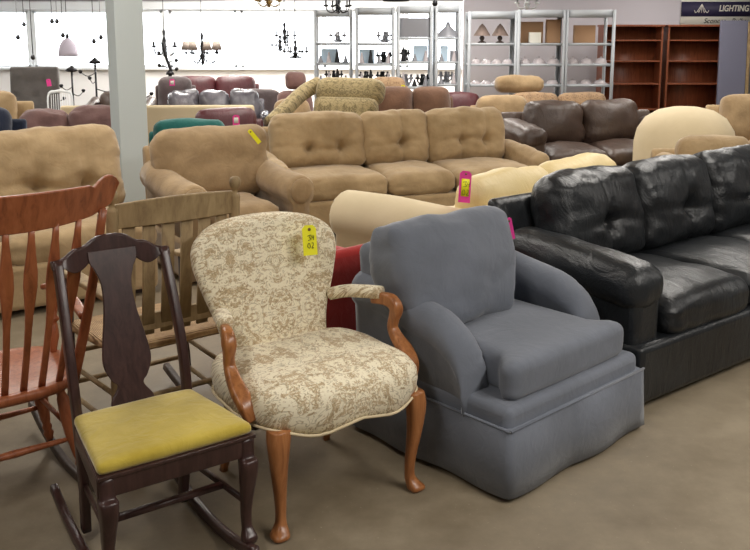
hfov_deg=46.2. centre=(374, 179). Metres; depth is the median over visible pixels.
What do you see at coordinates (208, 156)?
cushion
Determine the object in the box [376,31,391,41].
light fixture
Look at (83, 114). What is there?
cushion
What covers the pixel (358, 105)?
cushion
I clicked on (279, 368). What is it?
upholstered armchair
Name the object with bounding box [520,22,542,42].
carton
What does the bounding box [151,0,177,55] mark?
chandelier
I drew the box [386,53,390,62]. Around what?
bell shade
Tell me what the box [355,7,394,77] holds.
metal shelving
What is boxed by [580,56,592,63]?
shade
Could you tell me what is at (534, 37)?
carton
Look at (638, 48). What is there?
bookcase
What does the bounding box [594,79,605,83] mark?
shade
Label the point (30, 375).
rocking chair
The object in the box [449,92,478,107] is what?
armchair
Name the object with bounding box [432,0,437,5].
pendant
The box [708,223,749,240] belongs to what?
seat cushion
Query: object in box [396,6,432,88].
metal shelving
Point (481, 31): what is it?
table lamp
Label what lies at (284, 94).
armchair
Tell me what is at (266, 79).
wall
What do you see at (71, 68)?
floor lamp
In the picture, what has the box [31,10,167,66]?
window
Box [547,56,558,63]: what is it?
shade
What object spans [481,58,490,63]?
shade
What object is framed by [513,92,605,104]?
sofa
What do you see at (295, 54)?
chandelier
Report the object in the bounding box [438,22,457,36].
shade
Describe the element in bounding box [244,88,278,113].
recliner
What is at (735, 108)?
cushion
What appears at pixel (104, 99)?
cushion
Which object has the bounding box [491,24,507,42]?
table lamp
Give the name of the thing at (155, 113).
sofa
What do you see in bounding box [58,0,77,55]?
pendant lamp
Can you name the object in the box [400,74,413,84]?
light fixture
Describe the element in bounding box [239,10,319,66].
window
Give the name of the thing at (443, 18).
window
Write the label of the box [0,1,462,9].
trim
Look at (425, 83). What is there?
bell shade
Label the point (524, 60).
shade
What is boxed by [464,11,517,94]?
metal shelving
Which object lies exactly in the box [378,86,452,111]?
sofa
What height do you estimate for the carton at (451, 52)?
0.149 m
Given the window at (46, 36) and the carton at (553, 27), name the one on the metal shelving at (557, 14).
the carton at (553, 27)
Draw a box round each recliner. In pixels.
[155,76,195,104]
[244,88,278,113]
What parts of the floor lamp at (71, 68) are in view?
lamp shade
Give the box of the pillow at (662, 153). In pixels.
[656,152,670,155]
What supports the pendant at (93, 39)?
hanging from the ceiling
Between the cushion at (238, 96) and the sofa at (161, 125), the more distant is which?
the cushion at (238, 96)
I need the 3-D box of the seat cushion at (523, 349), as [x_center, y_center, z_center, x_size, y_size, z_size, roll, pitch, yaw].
[0.539,0.643,3.529,0.734,0.178,0.627,-9,13,-42]
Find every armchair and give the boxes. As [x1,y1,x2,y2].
[0,91,33,118]
[0,107,26,130]
[140,124,313,282]
[190,212,425,542]
[263,77,385,126]
[274,99,310,112]
[277,90,312,110]
[326,244,362,330]
[352,205,644,499]
[374,77,406,86]
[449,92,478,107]
[470,95,526,111]
[632,106,734,160]
[705,94,749,140]
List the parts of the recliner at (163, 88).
frame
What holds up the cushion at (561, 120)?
on the sofa at (558, 129)
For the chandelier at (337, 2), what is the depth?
11.95 m
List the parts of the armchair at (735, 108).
frame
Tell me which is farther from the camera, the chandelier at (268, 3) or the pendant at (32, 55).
the pendant at (32, 55)
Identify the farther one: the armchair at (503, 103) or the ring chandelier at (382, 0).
the ring chandelier at (382, 0)
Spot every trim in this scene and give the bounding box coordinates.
[0,0,462,0]
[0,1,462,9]
[0,67,461,69]
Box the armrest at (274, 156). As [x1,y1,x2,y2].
[266,150,289,169]
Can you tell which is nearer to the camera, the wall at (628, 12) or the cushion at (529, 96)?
the cushion at (529, 96)
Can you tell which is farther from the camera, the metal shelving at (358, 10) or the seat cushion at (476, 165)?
the metal shelving at (358, 10)
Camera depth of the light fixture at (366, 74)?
12.89 m
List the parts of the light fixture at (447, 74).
stem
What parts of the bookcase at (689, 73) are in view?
panel, shelf, shelf, shelf, panel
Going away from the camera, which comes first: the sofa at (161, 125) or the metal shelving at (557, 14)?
the sofa at (161, 125)
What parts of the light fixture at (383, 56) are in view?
stem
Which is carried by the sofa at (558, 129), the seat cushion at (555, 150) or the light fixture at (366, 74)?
the seat cushion at (555, 150)
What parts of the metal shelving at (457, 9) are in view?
post, post, shelf, shelf, shelf, panel, post, post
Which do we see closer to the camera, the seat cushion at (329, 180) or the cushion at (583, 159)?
the cushion at (583, 159)
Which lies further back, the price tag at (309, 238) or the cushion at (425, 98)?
the cushion at (425, 98)
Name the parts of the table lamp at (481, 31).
lamp shade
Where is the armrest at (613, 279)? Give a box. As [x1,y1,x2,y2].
[513,226,663,308]
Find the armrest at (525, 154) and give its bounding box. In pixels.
[502,139,549,165]
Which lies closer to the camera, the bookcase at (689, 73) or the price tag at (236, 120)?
the price tag at (236, 120)
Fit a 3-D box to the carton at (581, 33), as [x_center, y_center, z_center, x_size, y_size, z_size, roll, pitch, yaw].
[3.000,-2.092,12.618,0.300,0.249,0.100,0,9,0]
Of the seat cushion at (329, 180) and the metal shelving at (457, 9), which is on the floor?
the metal shelving at (457, 9)
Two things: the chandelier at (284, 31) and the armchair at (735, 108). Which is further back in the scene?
the chandelier at (284, 31)
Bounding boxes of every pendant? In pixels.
[15,0,19,39]
[22,0,25,26]
[29,0,34,59]
[50,0,53,23]
[55,0,58,23]
[61,3,64,37]
[92,6,95,43]
[99,1,102,39]
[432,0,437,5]
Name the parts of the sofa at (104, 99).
armrest, armrest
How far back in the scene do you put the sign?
14.23 m
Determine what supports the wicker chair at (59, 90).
on the floor
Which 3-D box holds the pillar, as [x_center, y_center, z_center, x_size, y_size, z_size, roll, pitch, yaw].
[-1.995,-1.077,7.038,0.230,3.050,0.230,-6,11,-33]
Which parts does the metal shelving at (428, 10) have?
post, post, panel, shelf, shelf, shelf, post, post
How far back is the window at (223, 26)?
19.76 m
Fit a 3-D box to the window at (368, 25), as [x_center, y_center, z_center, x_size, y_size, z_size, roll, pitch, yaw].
[-0.260,-3.171,19.798,1.840,1.260,0.140,0,9,0]
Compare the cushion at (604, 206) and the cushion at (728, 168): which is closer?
the cushion at (604, 206)
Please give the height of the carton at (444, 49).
0.219 m
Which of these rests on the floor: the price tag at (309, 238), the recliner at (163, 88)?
the recliner at (163, 88)
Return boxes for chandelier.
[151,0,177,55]
[181,0,221,65]
[255,0,281,7]
[270,5,288,51]
[274,9,296,43]
[282,0,308,58]
[323,0,351,13]
[382,0,408,1]
[514,0,539,8]
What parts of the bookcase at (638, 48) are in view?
panel, shelf, shelf, shelf, panel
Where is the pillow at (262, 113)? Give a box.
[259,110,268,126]
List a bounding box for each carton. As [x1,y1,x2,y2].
[321,49,335,61]
[359,49,373,62]
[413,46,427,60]
[441,46,447,60]
[450,51,457,60]
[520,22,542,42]
[529,32,540,42]
[545,20,560,42]
[573,25,595,42]
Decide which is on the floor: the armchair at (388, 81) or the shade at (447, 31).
the armchair at (388, 81)
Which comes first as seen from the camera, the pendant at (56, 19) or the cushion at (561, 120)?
the cushion at (561, 120)
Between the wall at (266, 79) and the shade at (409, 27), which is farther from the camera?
the wall at (266, 79)
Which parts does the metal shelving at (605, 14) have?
post, post, shelf, shelf, panel, shelf, post, post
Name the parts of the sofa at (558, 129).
arm panel, frame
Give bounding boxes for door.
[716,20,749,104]
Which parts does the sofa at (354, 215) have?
armrest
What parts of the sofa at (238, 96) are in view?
frame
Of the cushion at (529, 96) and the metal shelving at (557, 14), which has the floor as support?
the metal shelving at (557, 14)
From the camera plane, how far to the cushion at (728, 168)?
5.15 m
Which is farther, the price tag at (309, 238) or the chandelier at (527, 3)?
the chandelier at (527, 3)
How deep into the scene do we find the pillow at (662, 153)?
7.23 m
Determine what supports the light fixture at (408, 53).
on the metal shelving at (428, 10)
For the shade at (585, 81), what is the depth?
12.54 m
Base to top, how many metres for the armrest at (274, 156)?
0.263 m
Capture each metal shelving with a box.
[313,9,352,101]
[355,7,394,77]
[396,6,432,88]
[432,5,461,91]
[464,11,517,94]
[511,10,565,95]
[557,10,615,98]
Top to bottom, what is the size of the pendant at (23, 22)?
1.288 m
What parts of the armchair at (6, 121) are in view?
frame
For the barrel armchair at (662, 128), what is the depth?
7.91 m
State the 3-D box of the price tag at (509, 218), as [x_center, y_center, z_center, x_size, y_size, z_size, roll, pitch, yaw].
[0.633,0.229,4.119,0.060,0.113,0.008,-5,11,-30]
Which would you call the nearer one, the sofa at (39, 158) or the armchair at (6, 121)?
the sofa at (39, 158)
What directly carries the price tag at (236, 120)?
attached to the sofa at (246, 115)
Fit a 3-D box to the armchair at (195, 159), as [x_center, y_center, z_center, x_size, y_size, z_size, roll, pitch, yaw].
[-1.057,0.116,6.194,0.987,0.968,0.886,-6,11,-33]
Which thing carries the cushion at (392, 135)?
on the sofa at (416, 154)
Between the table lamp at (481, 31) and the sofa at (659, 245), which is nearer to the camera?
the sofa at (659, 245)
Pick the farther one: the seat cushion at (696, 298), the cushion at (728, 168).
the cushion at (728, 168)
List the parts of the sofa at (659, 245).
frame, arm panel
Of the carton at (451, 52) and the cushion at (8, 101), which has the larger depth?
the carton at (451, 52)
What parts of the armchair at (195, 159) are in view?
frame, armrest, arm, armrest, arm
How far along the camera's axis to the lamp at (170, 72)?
14.21 m
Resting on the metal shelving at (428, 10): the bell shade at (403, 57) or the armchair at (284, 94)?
the bell shade at (403, 57)
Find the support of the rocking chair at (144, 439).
on the floor
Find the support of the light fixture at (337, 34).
on the metal shelving at (316, 13)
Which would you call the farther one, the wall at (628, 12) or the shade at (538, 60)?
the wall at (628, 12)
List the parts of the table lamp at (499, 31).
lamp shade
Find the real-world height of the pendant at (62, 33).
1.482 m
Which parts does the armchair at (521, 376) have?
backrest, armrest, armrest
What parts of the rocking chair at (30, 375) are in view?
seat, leg, arm post, crest rail, armrest, leg, post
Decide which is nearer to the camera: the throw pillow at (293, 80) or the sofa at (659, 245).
the sofa at (659, 245)
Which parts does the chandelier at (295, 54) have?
arm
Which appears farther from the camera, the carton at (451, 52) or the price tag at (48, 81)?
the carton at (451, 52)
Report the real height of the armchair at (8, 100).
1.022 m
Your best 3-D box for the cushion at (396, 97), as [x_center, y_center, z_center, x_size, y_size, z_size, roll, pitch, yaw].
[0.223,-0.826,10.531,0.477,0.585,0.388,-1,9,-6]
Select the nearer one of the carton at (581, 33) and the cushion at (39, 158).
the cushion at (39, 158)
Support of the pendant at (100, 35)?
hanging from the ceiling
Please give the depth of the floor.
3.12 m
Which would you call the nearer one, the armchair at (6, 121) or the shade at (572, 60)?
the armchair at (6, 121)
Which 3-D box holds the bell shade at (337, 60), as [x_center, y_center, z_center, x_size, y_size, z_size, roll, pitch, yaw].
[-0.558,-1.835,12.994,0.080,0.200,0.080,0,9,0]
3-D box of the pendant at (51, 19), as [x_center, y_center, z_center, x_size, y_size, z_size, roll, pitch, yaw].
[-5.420,-3.238,14.669,0.080,1.250,0.076,0,9,0]
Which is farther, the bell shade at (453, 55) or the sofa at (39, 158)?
the bell shade at (453, 55)
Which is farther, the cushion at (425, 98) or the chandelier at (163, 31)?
the chandelier at (163, 31)
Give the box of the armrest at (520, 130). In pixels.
[503,118,547,146]
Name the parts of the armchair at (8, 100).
frame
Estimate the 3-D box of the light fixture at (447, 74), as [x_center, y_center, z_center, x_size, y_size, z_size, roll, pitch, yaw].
[1.049,-1.517,12.925,0.235,0.165,0.243,-1,9,-5]
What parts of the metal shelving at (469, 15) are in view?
post, post, shelf, shelf, panel, shelf, post, post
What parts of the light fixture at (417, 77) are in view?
stem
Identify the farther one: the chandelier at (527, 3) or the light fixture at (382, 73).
the light fixture at (382, 73)
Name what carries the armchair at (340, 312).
on the floor
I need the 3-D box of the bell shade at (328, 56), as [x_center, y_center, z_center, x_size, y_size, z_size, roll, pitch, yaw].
[-0.682,-1.810,12.998,0.080,0.150,0.080,0,9,0]
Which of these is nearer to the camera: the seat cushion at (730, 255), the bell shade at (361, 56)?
the seat cushion at (730, 255)
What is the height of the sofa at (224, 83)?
1.007 m
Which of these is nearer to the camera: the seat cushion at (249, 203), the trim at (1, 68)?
the seat cushion at (249, 203)
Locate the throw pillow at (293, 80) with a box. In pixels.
[285,72,305,89]
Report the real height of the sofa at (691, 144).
0.802 m
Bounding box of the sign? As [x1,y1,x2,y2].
[680,0,749,24]
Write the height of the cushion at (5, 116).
0.579 m
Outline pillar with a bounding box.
[105,0,147,202]
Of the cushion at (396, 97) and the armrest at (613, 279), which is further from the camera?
the cushion at (396, 97)
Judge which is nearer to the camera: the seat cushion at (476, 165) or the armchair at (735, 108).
the seat cushion at (476, 165)
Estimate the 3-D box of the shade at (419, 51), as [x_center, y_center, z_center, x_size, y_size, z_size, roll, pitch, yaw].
[0.660,-1.837,12.761,0.200,0.219,0.100,0,9,0]
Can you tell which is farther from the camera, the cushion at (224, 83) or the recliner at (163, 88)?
the cushion at (224, 83)
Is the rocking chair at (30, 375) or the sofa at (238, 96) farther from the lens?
the sofa at (238, 96)
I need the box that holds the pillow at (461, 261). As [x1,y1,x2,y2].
[369,205,515,332]
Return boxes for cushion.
[0,91,17,118]
[0,107,11,130]
[0,124,125,206]
[0,207,156,265]
[19,108,68,127]
[67,105,110,127]
[99,91,109,104]
[149,124,267,194]
[153,118,224,136]
[168,89,198,104]
[181,76,215,93]
[199,89,229,104]
[210,192,279,224]
[216,75,255,97]
[229,88,260,118]
[268,111,365,167]
[289,164,387,201]
[313,96,378,115]
[360,109,429,165]
[365,160,454,195]
[378,86,412,110]
[412,86,450,111]
[425,106,504,162]
[432,157,526,188]
[455,166,547,208]
[464,299,623,399]
[494,74,543,92]
[513,92,557,102]
[521,100,584,142]
[530,165,644,253]
[539,152,616,173]
[545,141,606,159]
[558,92,605,104]
[581,98,639,143]
[590,138,633,165]
[623,154,714,249]
[629,253,748,333]
[639,235,749,304]
[675,135,749,154]
[693,144,749,233]
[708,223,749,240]
[719,94,749,140]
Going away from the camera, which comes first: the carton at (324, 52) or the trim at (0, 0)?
the carton at (324, 52)
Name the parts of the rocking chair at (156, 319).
leg, armrest, post, rush seat, crest rail, rail, armrest, leg, post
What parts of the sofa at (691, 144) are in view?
frame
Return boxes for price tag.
[46,79,51,85]
[169,79,174,85]
[233,115,239,124]
[248,129,260,143]
[302,225,317,255]
[458,171,471,202]
[508,217,514,238]
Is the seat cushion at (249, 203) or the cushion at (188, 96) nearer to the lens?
the seat cushion at (249, 203)
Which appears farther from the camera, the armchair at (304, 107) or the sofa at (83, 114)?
the armchair at (304, 107)
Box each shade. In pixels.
[326,52,331,62]
[335,49,339,62]
[359,53,363,62]
[368,49,372,62]
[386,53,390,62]
[400,18,429,36]
[401,47,405,60]
[423,51,427,60]
[423,76,427,85]
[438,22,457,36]
[451,51,456,60]
[451,73,455,83]
[471,58,480,63]
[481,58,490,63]
[492,58,501,63]
[502,58,511,63]
[520,56,529,63]
[533,56,544,63]
[546,78,557,83]
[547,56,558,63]
[567,56,578,63]
[567,79,577,83]
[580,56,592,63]
[580,79,591,83]
[594,56,606,63]
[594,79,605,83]
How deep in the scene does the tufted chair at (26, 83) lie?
12.41 m
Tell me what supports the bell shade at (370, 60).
on the metal shelving at (358, 10)
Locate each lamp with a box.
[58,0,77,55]
[59,65,84,105]
[78,57,105,96]
[157,42,178,75]
[473,24,490,42]
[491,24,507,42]
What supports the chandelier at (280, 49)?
hanging from the ceiling
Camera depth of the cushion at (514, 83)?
11.74 m
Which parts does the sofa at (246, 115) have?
frame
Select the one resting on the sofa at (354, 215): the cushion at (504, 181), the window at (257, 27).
the cushion at (504, 181)
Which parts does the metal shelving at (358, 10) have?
post, panel, shelf, shelf, post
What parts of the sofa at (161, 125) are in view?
frame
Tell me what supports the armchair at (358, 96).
on the floor
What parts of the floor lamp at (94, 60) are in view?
lamp shade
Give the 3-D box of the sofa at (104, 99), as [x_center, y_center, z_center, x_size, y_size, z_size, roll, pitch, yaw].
[-3.281,-0.698,11.348,0.865,0.909,0.696,-1,9,-4]
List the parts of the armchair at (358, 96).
backrest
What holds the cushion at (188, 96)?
on the sofa at (238, 96)
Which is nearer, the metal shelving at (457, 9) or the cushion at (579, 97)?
the cushion at (579, 97)
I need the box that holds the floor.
[0,107,749,549]
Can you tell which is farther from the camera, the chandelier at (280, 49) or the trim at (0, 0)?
the trim at (0, 0)
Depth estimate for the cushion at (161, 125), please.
8.01 m
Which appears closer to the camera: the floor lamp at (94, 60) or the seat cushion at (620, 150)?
the seat cushion at (620, 150)
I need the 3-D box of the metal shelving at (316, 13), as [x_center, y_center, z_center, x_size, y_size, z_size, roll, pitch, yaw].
[-0.620,-1.547,13.224,0.560,1.980,0.490,0,9,0]
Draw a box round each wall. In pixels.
[0,10,461,106]
[462,0,749,97]
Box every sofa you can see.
[0,124,157,312]
[19,105,110,127]
[60,105,253,144]
[86,91,156,104]
[149,118,224,144]
[167,88,268,126]
[181,75,258,97]
[195,107,262,126]
[262,106,549,232]
[329,152,616,247]
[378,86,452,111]
[488,144,749,402]
[501,98,649,165]
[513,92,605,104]
[651,135,749,156]
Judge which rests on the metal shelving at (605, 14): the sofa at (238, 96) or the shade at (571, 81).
the shade at (571, 81)
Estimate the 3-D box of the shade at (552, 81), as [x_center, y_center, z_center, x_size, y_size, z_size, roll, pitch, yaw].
[2.540,-1.414,12.597,0.181,0.077,0.178,0,9,0]
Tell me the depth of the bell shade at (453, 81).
12.63 m
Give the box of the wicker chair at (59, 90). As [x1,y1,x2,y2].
[47,89,73,109]
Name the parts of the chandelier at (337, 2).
arm, arm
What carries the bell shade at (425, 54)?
on the metal shelving at (428, 10)
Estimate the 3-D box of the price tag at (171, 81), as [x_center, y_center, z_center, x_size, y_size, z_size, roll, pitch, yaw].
[-2.742,-1.320,11.893,0.070,0.090,0.008,-3,10,-20]
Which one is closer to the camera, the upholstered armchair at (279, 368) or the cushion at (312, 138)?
the upholstered armchair at (279, 368)
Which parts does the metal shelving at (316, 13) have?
post, post, panel, shelf, shelf, post, post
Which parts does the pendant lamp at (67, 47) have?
stem, lamp shade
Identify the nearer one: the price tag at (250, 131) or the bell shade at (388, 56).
the price tag at (250, 131)
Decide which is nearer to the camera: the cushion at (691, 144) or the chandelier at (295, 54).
the cushion at (691, 144)
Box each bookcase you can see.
[596,25,665,112]
[660,25,719,108]
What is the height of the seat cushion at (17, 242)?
0.267 m
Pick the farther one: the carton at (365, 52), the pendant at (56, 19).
the pendant at (56, 19)
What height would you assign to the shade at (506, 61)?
0.081 m
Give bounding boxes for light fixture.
[324,70,343,76]
[329,31,345,41]
[358,71,373,77]
[375,71,389,76]
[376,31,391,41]
[376,51,391,62]
[400,49,410,59]
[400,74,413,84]
[415,74,428,84]
[438,71,452,82]
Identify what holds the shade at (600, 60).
on the metal shelving at (605, 14)
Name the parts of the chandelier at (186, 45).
lamp shade, arm, lamp shade, lamp shade, arm, lamp shade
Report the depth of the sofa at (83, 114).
8.59 m
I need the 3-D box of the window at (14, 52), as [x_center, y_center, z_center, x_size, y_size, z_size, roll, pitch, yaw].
[-9.160,-3.171,19.798,2.940,1.260,0.140,0,9,0]
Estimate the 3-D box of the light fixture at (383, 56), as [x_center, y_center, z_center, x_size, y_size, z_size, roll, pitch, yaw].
[0.148,-1.804,12.883,0.253,0.165,0.262,-5,11,-30]
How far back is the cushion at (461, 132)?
7.99 m
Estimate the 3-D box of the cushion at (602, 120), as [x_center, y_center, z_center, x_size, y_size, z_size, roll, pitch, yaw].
[2.543,-0.622,9.548,0.682,0.525,0.410,-2,10,-12]
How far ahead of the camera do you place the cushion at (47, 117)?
8.52 m
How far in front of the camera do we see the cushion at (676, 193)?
4.79 m
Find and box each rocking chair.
[0,174,118,491]
[50,233,259,549]
[56,176,257,429]
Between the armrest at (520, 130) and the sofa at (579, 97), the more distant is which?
the sofa at (579, 97)
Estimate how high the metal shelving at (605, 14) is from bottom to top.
1.960 m
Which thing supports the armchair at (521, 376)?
on the floor
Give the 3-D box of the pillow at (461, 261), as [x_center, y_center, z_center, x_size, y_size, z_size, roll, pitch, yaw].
[0.293,0.355,3.551,0.707,0.470,0.321,-9,13,-42]
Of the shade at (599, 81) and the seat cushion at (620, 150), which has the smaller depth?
the seat cushion at (620, 150)
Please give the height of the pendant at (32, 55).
1.848 m
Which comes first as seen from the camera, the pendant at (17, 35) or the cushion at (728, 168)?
the cushion at (728, 168)
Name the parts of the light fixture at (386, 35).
stem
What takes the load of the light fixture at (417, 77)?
on the metal shelving at (428, 10)
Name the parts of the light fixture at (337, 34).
stem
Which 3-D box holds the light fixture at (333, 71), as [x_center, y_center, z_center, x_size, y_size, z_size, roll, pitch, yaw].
[-0.609,-1.571,13.254,0.289,0.165,0.300,-3,10,-19]
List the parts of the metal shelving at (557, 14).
post, post, panel, shelf, shelf, shelf, post, post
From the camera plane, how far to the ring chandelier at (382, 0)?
11.76 m
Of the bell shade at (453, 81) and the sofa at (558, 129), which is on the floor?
the sofa at (558, 129)
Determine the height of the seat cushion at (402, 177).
0.265 m
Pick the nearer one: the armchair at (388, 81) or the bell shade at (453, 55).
the armchair at (388, 81)
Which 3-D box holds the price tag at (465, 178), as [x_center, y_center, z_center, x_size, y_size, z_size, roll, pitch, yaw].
[0.481,0.038,4.710,0.091,0.174,0.033,-3,10,-20]
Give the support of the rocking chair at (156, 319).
on the floor
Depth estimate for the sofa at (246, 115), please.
8.83 m
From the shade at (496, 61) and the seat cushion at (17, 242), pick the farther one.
the shade at (496, 61)
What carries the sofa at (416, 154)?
on the floor
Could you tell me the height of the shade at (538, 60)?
0.102 m
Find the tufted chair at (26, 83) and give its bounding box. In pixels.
[10,67,59,109]
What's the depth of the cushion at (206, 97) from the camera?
11.19 m
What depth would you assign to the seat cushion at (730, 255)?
4.62 m
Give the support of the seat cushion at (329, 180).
on the sofa at (416, 154)
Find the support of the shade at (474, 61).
on the metal shelving at (469, 15)
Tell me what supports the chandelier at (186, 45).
hanging from the ceiling
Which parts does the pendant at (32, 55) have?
rod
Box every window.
[0,10,33,66]
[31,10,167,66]
[167,10,240,66]
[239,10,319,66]
[322,10,404,66]
[405,10,462,66]

